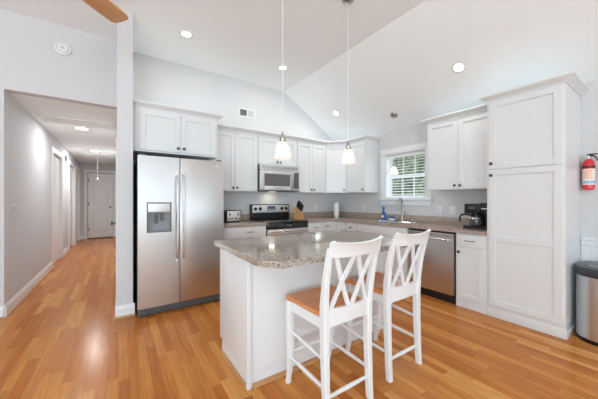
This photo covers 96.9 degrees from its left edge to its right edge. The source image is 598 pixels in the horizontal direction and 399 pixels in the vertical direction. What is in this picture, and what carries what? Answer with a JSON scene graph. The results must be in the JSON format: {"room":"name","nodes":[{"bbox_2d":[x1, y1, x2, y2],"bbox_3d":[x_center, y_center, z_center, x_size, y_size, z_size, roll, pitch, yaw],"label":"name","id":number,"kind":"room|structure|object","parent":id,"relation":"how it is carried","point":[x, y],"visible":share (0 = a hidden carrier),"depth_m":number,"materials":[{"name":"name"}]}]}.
{"room":"kitchen","nodes":[
{"label":"kitchen","id":0,"kind":"room"},
{"bbox_2d":[8,93,79,300],"bbox_3d":[-5.067,-0.010,5.557,0.120,2.520,6.509,0,0,-34],"label":"wall","id":1,"kind":"structure","parent":0,"point":[30,144],"depth_m":3.56,"materials":[{"name":"grey paint"}]},
{"bbox_2d":[12,204,14,213],"bbox_3d":[-3.277,0.110,3.043,0.010,0.120,0.075,0,0,-34],"label":"wall switch","id":2,"kind":"object","parent":1,"relation":"attached to","point":[13,205],"visible":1,"depth_m":3.03,"materials":[{"name":"white plastic"}]},
{"bbox_2d":[0,239,80,318],"bbox_3d":[-6.213,1.185,4.694,3.016,0.130,6.646,0,0,-34],"label":"baseboard","id":3,"kind":"structure","parent":1,"relation":"attached to","point":[4,310],"depth_m":3.36,"materials":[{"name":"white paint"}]},
{"bbox_2d":[54,156,58,262],"bbox_3d":[-4.805,0.194,5.197,0.049,2.088,0.910,0,0,-34],"label":"door","id":4,"kind":"structure","parent":1,"relation":"in","point":[56,160],"depth_m":5.30,"materials":[{"name":"white paint"}]},
{"bbox_2d":[51,147,62,267],"bbox_3d":[-4.809,0.147,5.194,0.137,2.205,1.090,0,0,-34],"label":"trim","id":5,"kind":"structure","parent":1,"relation":"attached to","point":[53,150],"depth_m":5.58,"materials":[{"name":"white paint"}]},
{"bbox_2d":[70,167,71,246],"bbox_3d":[-5.917,0.194,6.829,0.049,2.088,0.880,0,0,-34],"label":"door","id":6,"kind":"structure","parent":1,"relation":"in","point":[70,167],"depth_m":6.91,"materials":[{"name":"white paint"}]},
{"bbox_2d":[69,160,74,249],"bbox_3d":[-5.921,0.147,6.826,0.137,2.205,1.060,0,0,-34],"label":"trim","id":7,"kind":"structure","parent":1,"relation":"attached to","point":[70,162],"depth_m":7.20,"materials":[{"name":"white paint"}]},
{"bbox_2d":[76,171,76,240],"bbox_3d":[-6.556,0.194,7.767,0.049,2.088,0.770,0,0,-34],"label":"door","id":8,"kind":"structure","parent":1,"relation":"in","point":[76,171],"depth_m":7.83,"materials":[{"name":"white paint"}]},
{"bbox_2d":[75,165,79,243],"bbox_3d":[-6.560,0.147,7.764,0.137,2.205,0.950,0,0,-34],"label":"trim","id":9,"kind":"structure","parent":1,"relation":"attached to","point":[76,167],"depth_m":8.09,"materials":[{"name":"white paint"}]},
{"bbox_2d":[0,8,116,305],"bbox_3d":[-3.984,-0.380,2.284,3.986,3.260,0.120,0,0,-34],"label":"wall","id":10,"kind":"structure","parent":0,"point":[30,65],"depth_m":2.98,"materials":[{"name":"white paint"}]},
{"bbox_2d":[54,41,71,55],"bbox_3d":[-2.716,-1.740,3.046,0.160,0.160,0.046,0,0,-34],"label":"smoke detector","id":11,"kind":"object","parent":10,"relation":"attached to","point":[62,48],"visible":1,"depth_m":3.04,"materials":[{"name":"white plastic"}]},
{"bbox_2d":[9,93,116,163],"bbox_3d":[-4.610,-1.220,5.869,0.987,0.100,6.509,0,0,-34],"label":"ceiling","id":12,"kind":"structure","parent":0,"point":[76,141],"depth_m":4.25,"materials":[{"name":"white paint"}]},
{"bbox_2d":[37,114,112,129],"bbox_3d":[-3.325,-1.159,4.003,0.850,0.020,0.400,0,0,-34],"label":"ceiling vent","id":13,"kind":"object","parent":12,"relation":"in","point":[46,118],"visible":1,"depth_m":3.98,"materials":[{"name":"white plastic"}]},
{"bbox_2d":[73,127,89,129],"bbox_3d":[-3.577,-1.166,4.363,0.218,0.006,0.218,0,0,-34],"label":"recessed light","id":14,"kind":"object","parent":12,"relation":"in","point":[78,128],"visible":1,"depth_m":4.35,"materials":[{"name":"white plastic"}]},
{"bbox_2d":[80,153,113,179],"bbox_3d":[-5.551,-0.845,7.350,0.680,0.650,1.280,0,0,-34],"label":"attic hatch","id":15,"kind":"object","parent":12,"relation":"attached to","point":[100,157],"visible":1,"depth_m":7.31,"materials":[{"name":"white paint"}]},
{"bbox_2d":[80,162,115,238],"bbox_3d":[-6.466,-0.010,8.614,1.250,2.520,0.120,0,0,-34],"label":"wall","id":16,"kind":"structure","parent":0,"point":[83,165],"depth_m":8.33,"materials":[{"name":"grey paint"}]},
{"bbox_2d":[84,169,115,238],"bbox_3d":[-6.413,0.150,8.567,0.835,2.200,0.018,0,0,-34],"label":"trim","id":17,"kind":"structure","parent":16,"relation":"attached to","point":[86,171],"depth_m":8.38,"materials":[{"name":"white paint"}]},
{"bbox_2d":[88,173,112,237],"bbox_3d":[-6.418,0.190,8.575,0.645,2.060,0.110,0,0,-34],"label":"door","id":18,"kind":"structure","parent":16,"relation":"in","point":[100,191],"depth_m":8.59,"materials":[{"name":"white paint"}]},
{"bbox_2d":[117,10,132,305],"bbox_3d":[-2.142,-0.380,3.248,0.142,3.260,1.020,0,0,-34],"label":"wall partition","id":19,"kind":"structure","parent":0,"point":[125,28],"depth_m":2.83,"materials":[{"name":"white paint"}]},
{"bbox_2d":[133,52,337,290],"bbox_3d":[-0.769,-0.380,4.709,3.770,3.260,0.150,0,0,-34],"label":"wall","id":20,"kind":"structure","parent":0,"point":[155,80],"depth_m":4.40,"materials":[{"name":"white paint"}]},
{"bbox_2d":[133,99,222,160],"bbox_3d":[-1.639,-0.830,3.535,1.009,0.560,0.808,0,0,-34],"label":"upper cabinet","id":21,"kind":"object","parent":20,"relation":"attached to","point":[162,130],"visible":0.98,"depth_m":3.20,"materials":[{"name":"white paint"}]},
{"bbox_2d":[211,123,258,191],"bbox_3d":[-1.067,-0.618,4.178,0.777,0.985,0.388,0,0,-34],"label":"upper cabinet","id":22,"kind":"object","parent":20,"relation":"attached to","point":[237,147],"visible":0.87,"depth_m":4.08,"materials":[{"name":"white paint"}]},
{"bbox_2d":[241,214,248,219],"bbox_3d":[-1.172,0.300,4.330,0.771,0.100,0.021,0,0,-34],"label":"backsplash","id":23,"kind":"structure","parent":20,"relation":"attached to","point":[243,216],"depth_m":4.49,"materials":[{"name":"brown stone"}]},
{"bbox_2d":[239,107,254,118],"bbox_3d":[-0.887,-1.475,4.531,0.300,0.150,0.011,0,0,-34],"label":"air vent","id":24,"kind":"object","parent":20,"relation":"in","point":[243,112],"visible":1,"depth_m":4.53,"materials":[{"name":"white plastic"}]},
{"bbox_2d":[258,130,298,166],"bbox_3d":[-0.431,-0.840,4.612,0.758,0.540,0.388,0,0,-34],"label":"upper cabinet","id":25,"kind":"object","parent":20,"relation":"attached to","point":[267,141],"visible":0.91,"depth_m":4.43,"materials":[{"name":"white paint"}]},
{"bbox_2d":[258,164,298,191],"bbox_3d":[-0.410,-0.349,4.581,0.754,0.436,0.462,0,0,-34],"label":"microwave","id":26,"kind":"object","parent":25,"relation":"attached to","point":[271,178],"visible":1,"depth_m":4.41,"materials":[{"name":"grey metal"}]},
{"bbox_2d":[287,137,326,192],"bbox_3d":[0.160,-0.618,5.014,0.668,0.985,0.388,0,0,-34],"label":"upper cabinet","id":27,"kind":"object","parent":20,"relation":"attached to","point":[311,153],"visible":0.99,"depth_m":4.88,"materials":[{"name":"white paint"}]},
{"bbox_2d":[326,140,346,193],"bbox_3d":[0.745,-0.618,5.254,0.649,0.985,0.649,0,0,-34],"label":"upper cabinet","id":28,"kind":"object","parent":20,"relation":"attached to","point":[335,171],"visible":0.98,"depth_m":5.05,"materials":[{"name":"white paint"}]},
{"bbox_2d":[0,0,597,140],"bbox_3d":[-0.101,-1.605,0.113,8.160,1.050,8.500,0,0,-34],"label":"ceiling","id":29,"kind":"structure","parent":0,"point":[366,61],"depth_m":3.06,"materials":[{"name":"white paint"}]},
{"bbox_2d":[82,0,127,22],"bbox_3d":[-1.321,-1.579,1.162,1.187,0.859,1.189,0,0,-34],"label":"ceiling fan","id":30,"kind":"object","parent":29,"relation":"hanging from","point":[109,10],"visible":1,"depth_m":1.69,"materials":[{"name":"brown wood"}]},
{"bbox_2d":[179,30,192,37],"bbox_3d":[-1.369,-2.006,3.218,0.154,0.006,0.154,0,0,-34],"label":"recessed light","id":31,"kind":"object","parent":29,"relation":"in","point":[187,34],"visible":1,"depth_m":3.22,"materials":[{"name":"white plastic"}]},
{"bbox_2d":[274,0,290,159],"bbox_3d":[-0.137,-1.177,2.230,0.144,1.665,0.144,0,0,-34],"label":"pendant lamp","id":32,"kind":"object","parent":29,"relation":"hanging from","point":[282,152],"visible":1,"depth_m":2.21,"materials":[{"name":"white glass"}]},
{"bbox_2d":[278,65,287,69],"bbox_3d":[-0.248,-2.006,4.042,0.154,0.006,0.154,0,0,-34],"label":"recessed light","id":33,"kind":"object","parent":29,"relation":"in","point":[280,66],"visible":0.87,"depth_m":4.03,"materials":[{"name":"white plastic"}]},
{"bbox_2d":[332,110,339,115],"bbox_3d":[0.675,-1.568,4.816,0.132,0.084,0.154,0,0,-39],"label":"recessed light","id":34,"kind":"object","parent":29,"relation":"in","point":[335,112],"visible":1,"depth_m":4.81,"materials":[{"name":"white plastic"}]},
{"bbox_2d":[341,0,354,163],"bbox_3d":[0.494,-1.188,2.659,0.144,1.645,0.144,0,0,-34],"label":"pendant lamp","id":35,"kind":"object","parent":29,"relation":"hanging from","point":[348,157],"visible":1,"depth_m":2.63,"materials":[{"name":"white glass"}]},
{"bbox_2d":[389,112,398,174],"bbox_3d":[1.514,-0.887,4.225,0.137,0.984,0.137,0,0,-34],"label":"pendant lamp","id":36,"kind":"object","parent":29,"relation":"hanging from","point":[393,171],"visible":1,"depth_m":4.19,"materials":[{"name":"white glass"}]},
{"bbox_2d":[451,62,465,72],"bbox_3d":[1.874,-1.550,3.109,0.132,0.084,0.154,0,0,-39],"label":"recessed light","id":37,"kind":"object","parent":29,"relation":"in","point":[457,67],"visible":1,"depth_m":3.10,"materials":[{"name":"white plastic"}]},
{"bbox_2d":[0,237,597,398],"bbox_3d":[-1.914,1.310,2.810,8.200,0.120,15.000,0,0,-34],"label":"floor","id":38,"kind":"structure","parent":0,"point":[64,340],"depth_m":2.10,"materials":[{"name":"brown wood"}]},
{"bbox_2d":[134,154,223,316],"bbox_3d":[-1.499,0.384,3.298,0.905,1.732,0.850,0,0,-34],"label":"refrigerator","id":39,"kind":"object","parent":38,"relation":"on","point":[179,202],"visible":0.98,"depth_m":2.97,"materials":[{"name":"grey metal"}]},
{"bbox_2d":[224,225,265,239],"bbox_3d":[-0.982,0.819,4.053,0.770,0.862,0.692,0,0,-34],"label":"base cabinet","id":40,"kind":"object","parent":38,"relation":"on","point":[247,231],"visible":0.2,"depth_m":3.81,"materials":[{"name":"white paint"}]},
{"bbox_2d":[224,214,266,227],"bbox_3d":[-0.989,0.319,4.060,0.771,0.137,0.674,0,0,-34],"label":"countertop","id":41,"kind":"structure","parent":40,"relation":"on","point":[245,221],"depth_m":3.96,"materials":[{"name":"brown stone"}]},
{"bbox_2d":[224,210,240,221],"bbox_3d":[-1.065,0.259,4.171,0.245,0.182,0.266,0,0,-34],"label":"toaster","id":42,"kind":"object","parent":41,"relation":"on","point":[229,215],"visible":0.87,"depth_m":4.07,"materials":[{"name":"silver metal"}]},
{"bbox_2d":[250,204,307,235],"bbox_3d":[-0.337,0.667,4.473,0.760,1.165,0.713,0,0,-34],"label":"electric range","id":43,"kind":"object","parent":38,"relation":"on","point":[276,216],"visible":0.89,"depth_m":4.50,"materials":[{"name":"silver metal"}]},
{"bbox_2d":[253,218,307,229],"bbox_3d":[-0.334,0.401,4.470,0.760,0.118,0.605,0,0,-34],"label":"cooktop","id":44,"kind":"object","parent":43,"relation":"in","point":[272,223],"depth_m":4.28,"materials":[{"name":"black glass"}]},
{"bbox_2d":[220,248,386,390],"bbox_3d":[0.066,0.820,2.393,1.430,0.861,0.661,0,0,-34],"label":"kitchen island","id":45,"kind":"object","parent":38,"relation":"on","point":[252,297],"visible":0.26,"depth_m":1.89,"materials":[{"name":"white paint"}]},
{"bbox_2d":[214,229,417,268],"bbox_3d":[0.178,0.367,2.254,1.508,0.039,0.975,0,0,-34],"label":"island countertop","id":46,"kind":"structure","parent":45,"relation":"on","point":[288,250],"depth_m":1.96,"materials":[{"name":"stone"}]},
{"bbox_2d":[312,231,324,241],"bbox_3d":[0.160,0.309,2.208,0.106,0.076,0.106,0,0,-34],"label":"candle tin","id":47,"kind":"object","parent":46,"relation":"on","point":[317,236],"visible":1,"depth_m":2.16,"materials":[{"name":"silver metal"}]},
{"bbox_2d":[308,222,324,232],"bbox_3d":[0.128,0.819,4.808,0.375,0.862,0.692,0,0,-34],"label":"base cabinet","id":48,"kind":"object","parent":38,"relation":"on","point":[313,226],"visible":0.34,"depth_m":4.55,"materials":[{"name":"white paint"}]},
{"bbox_2d":[285,235,382,398],"bbox_3d":[0.211,0.735,1.703,0.421,1.031,0.538,0,0,-34],"label":"bar stool","id":49,"kind":"object","parent":38,"relation":"on","point":[327,306],"visible":1,"depth_m":1.60,"materials":[{"name":"white wood"}]},
{"bbox_2d":[325,221,345,230],"bbox_3d":[0.707,0.819,5.090,0.896,0.862,0.878,0,0,-34],"label":"base cabinet","id":50,"kind":"object","parent":38,"relation":"on","point":[329,225],"visible":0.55,"depth_m":4.74,"materials":[{"name":"white paint"}]},
{"bbox_2d":[289,211,486,234],"bbox_3d":[1.155,0.319,4.100,1.273,0.137,3.020,0,0,-34],"label":"countertop","id":51,"kind":"structure","parent":50,"relation":"on","point":[447,224],"depth_m":4.08,"materials":[{"name":"brown stone"}]},
{"bbox_2d":[294,200,303,218],"bbox_3d":[0.003,0.182,4.822,0.173,0.336,0.105,0,0,32],"label":"knife block","id":52,"kind":"object","parent":51,"relation":"on","point":[298,210],"visible":0.99,"depth_m":4.79,"materials":[{"name":"brown wood"}]},
{"bbox_2d":[333,200,339,216],"bbox_3d":[0.749,0.182,5.295,0.150,0.335,0.150,0,0,-34],"label":"paper towel roll","id":53,"kind":"object","parent":51,"relation":"on","point":[336,205],"visible":0.97,"depth_m":5.25,"materials":[{"name":"white paper"}]},
{"bbox_2d":[366,219,423,223],"bbox_3d":[1.487,0.432,4.195,0.380,0.177,0.820,0,0,-34],"label":"sink","id":54,"kind":"object","parent":51,"relation":"in","point":[378,220],"visible":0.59,"depth_m":4.19,"materials":[{"name":"silver metal"}]},
{"bbox_2d":[381,205,385,219],"bbox_3d":[1.455,0.216,4.560,0.063,0.255,0.110,0,0,-34],"label":"soap bottle","id":55,"kind":"object","parent":54,"relation":"on","point":[383,214],"visible":1,"depth_m":4.54,"materials":[{"name":"blue plastic"}]},
{"bbox_2d":[397,198,405,220],"bbox_3d":[1.649,0.161,4.264,0.157,0.377,0.103,0,0,-34],"label":"faucet","id":56,"kind":"object","parent":51,"relation":"on","point":[402,215],"visible":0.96,"depth_m":4.29,"materials":[{"name":"silver metal"}]},
{"bbox_2d":[459,203,486,229],"bbox_3d":[2.184,0.196,3.214,0.250,0.308,0.364,0,0,-34],"label":"coffee maker","id":57,"kind":"object","parent":51,"relation":"on","point":[478,219],"visible":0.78,"depth_m":3.15,"materials":[{"name":"black plastic"}]},
{"bbox_2d":[346,222,356,230],"bbox_3d":[1.130,0.819,4.690,0.647,0.862,0.256,0,0,-34],"label":"base cabinet","id":58,"kind":"object","parent":38,"relation":"on","point":[352,226],"visible":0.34,"depth_m":4.51,"materials":[{"name":"white paint"}]},
{"bbox_2d":[357,223,408,279],"bbox_3d":[1.468,0.819,4.195,0.647,0.862,0.938,0,0,-34],"label":"base cabinet","id":59,"kind":"object","parent":38,"relation":"on","point":[369,228],"visible":0.09,"depth_m":3.84,"materials":[{"name":"white paint"}]},
{"bbox_2d":[345,229,430,382],"bbox_3d":[0.681,0.735,2.059,0.421,1.031,0.538,0,0,-34],"label":"bar stool","id":60,"kind":"object","parent":38,"relation":"on","point":[388,289],"visible":0.85,"depth_m":1.92,"materials":[{"name":"white paint"}]},
{"bbox_2d":[408,228,455,303],"bbox_3d":[1.889,0.823,3.535,0.647,0.855,0.610,0,0,-34],"label":"dishwasher","id":61,"kind":"object","parent":38,"relation":"on","point":[438,276],"visible":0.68,"depth_m":3.28,"materials":[{"name":"silver metal"}]},
{"bbox_2d":[456,233,486,314],"bbox_3d":[2.171,0.819,3.157,0.652,0.862,0.316,0,0,-34],"label":"base cabinet","id":62,"kind":"object","parent":38,"relation":"on","point":[471,249],"visible":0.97,"depth_m":2.98,"materials":[{"name":"white paint"}]},
{"bbox_2d":[478,71,589,339],"bbox_3d":[2.432,0.070,2.770,0.658,2.360,0.731,0,0,-34],"label":"pantry cabinet","id":63,"kind":"object","parent":38,"relation":"on","point":[534,128],"visible":0.96,"depth_m":2.55,"materials":[{"name":"white paint"}]},
{"bbox_2d":[575,261,597,346],"bbox_3d":[2.770,0.920,2.337,0.514,0.660,0.458,0,0,-34],"label":"trash can","id":64,"kind":"object","parent":38,"relation":"on","point":[586,272],"visible":1,"depth_m":2.32,"materials":[{"name":"silver metal"}]},
{"bbox_2d":[338,80,597,261],"bbox_3d":[3.166,0.035,2.398,0.166,2.430,8.400,0,0,-34],"label":"wall","id":65,"kind":"structure","parent":0,"point":[348,202],"depth_m":3.69,"materials":[{"name":"white paint"}]},
{"bbox_2d":[345,135,380,192],"bbox_3d":[1.162,-0.618,4.874,0.388,0.985,0.529,0,0,-34],"label":"upper cabinet","id":66,"kind":"object","parent":65,"relation":"attached to","point":[361,176],"visible":0.94,"depth_m":4.74,"materials":[{"name":"white paint"}]},
{"bbox_2d":[289,211,469,224],"bbox_3d":[1.155,0.300,4.100,1.273,0.100,3.020,0,0,-34],"label":"backsplash","id":67,"kind":"structure","parent":65,"relation":"attached to","point":[416,218],"depth_m":4.44,"materials":[{"name":"brown stone"}]},
{"bbox_2d":[378,142,432,205],"bbox_3d":[1.780,-0.390,4.407,0.215,0.970,0.980,0,0,-34],"label":"window","id":68,"kind":"structure","parent":65,"relation":"in","point":[421,146],"depth_m":4.41,"materials":[{"name":"white paint"}]},
{"bbox_2d":[388,150,424,196],"bbox_3d":[1.786,-0.402,4.411,0.052,0.727,0.700,0,0,-34],"label":"window blind","id":69,"kind":"object","parent":68,"relation":"attached to","point":[417,152],"visible":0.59,"depth_m":4.37,"materials":[{"name":"white plastic"}]},
{"bbox_2d":[436,206,440,213],"bbox_3d":[2.057,0.150,3.900,0.008,0.115,0.075,0,0,-34],"label":"wall outlet","id":70,"kind":"object","parent":65,"relation":"attached to","point":[438,208],"visible":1,"depth_m":3.90,"materials":[{"name":"white plastic"}]},
{"bbox_2d":[449,206,455,214],"bbox_3d":[2.164,0.150,3.743,0.008,0.120,0.090,0,0,-34],"label":"wall switch","id":71,"kind":"object","parent":65,"relation":"attached to","point":[452,209],"visible":1,"depth_m":3.74,"materials":[{"name":"white plastic"}]},
{"bbox_2d":[421,104,486,190],"bbox_3d":[2.121,-0.618,3.465,0.388,0.985,0.880,0,0,-34],"label":"upper cabinet","id":72,"kind":"object","parent":65,"relation":"attached to","point":[457,140],"visible":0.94,"depth_m":3.36,"materials":[{"name":"white paint"}]},
{"bbox_2d":[581,237,597,245],"bbox_3d":[4.159,0.418,0.782,0.045,0.073,4.611,0,0,-34],"label":"chair rail","id":73,"kind":"object","parent":65,"relation":"attached to","point":[584,240],"visible":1,"depth_m":2.63,"materials":[{"name":"white paint"}]},
{"bbox_2d":[582,153,597,189],"bbox_3d":[2.865,-0.272,2.621,0.099,0.354,0.105,0,0,14],"label":"fire extinguisher","id":74,"kind":"object","parent":65,"relation":"attached to","point":[588,166],"visible":1,"depth_m":2.59,"materials":[{"name":"red metal"}]},
{"bbox_3d":[-4.203,-0.010,6.273,0.142,2.520,6.298,0,0,-34],"label":"wall","id":75,"kind":"structure","parent":0,"visible":0},
{"bbox_2d":[111,137,116,283],"bbox_3d":[-2.668,0.205,3.827,0.074,2.070,0.770,0,0,-34],"label":"door","id":76,"kind":"structure","parent":75,"relation":"in","point":[115,222],"depth_m":3.52,"materials":[{"name":"white paint"}]},
{"bbox_2d":[115,284,134,317],"bbox_3d":[-3.911,1.185,5.845,0.174,0.130,7.336,0,0,-34],"label":"baseboard","id":77,"kind":"structure","parent":75,"relation":"attached to","point":[127,309],"depth_m":2.82,"materials":[{"name":"white paint"}]},
{"bbox_2d":[113,314,134,319],"bbox_3d":[-1.846,1.241,2.803,0.195,0.018,0.016,0,0,-34],"label":"trim","id":78,"kind":"structure","parent":77,"relation":"attached to","point":[130,315],"depth_m":2.80,"materials":[{"name":"brown wood"}]},
{"label":"outside","id":79,"kind":"structure","parent":0,"visible":0},
{"bbox_3d":[5.269,1.675,8.429,9.800,0.150,20.000,0,0,-34],"label":"ground","id":80,"kind":"structure","parent":79,"visible":0},
{"bbox_2d":[392,154,424,195],"bbox_3d":[3.718,-0.489,7.700,2.225,5.280,7.503,0,0,-34],"label":"hedge","id":81,"kind":"object","parent":80,"relation":"on","point":[420,157],"visible":0.03,"depth_m":7.10,"materials":[{"name":"green plant"}]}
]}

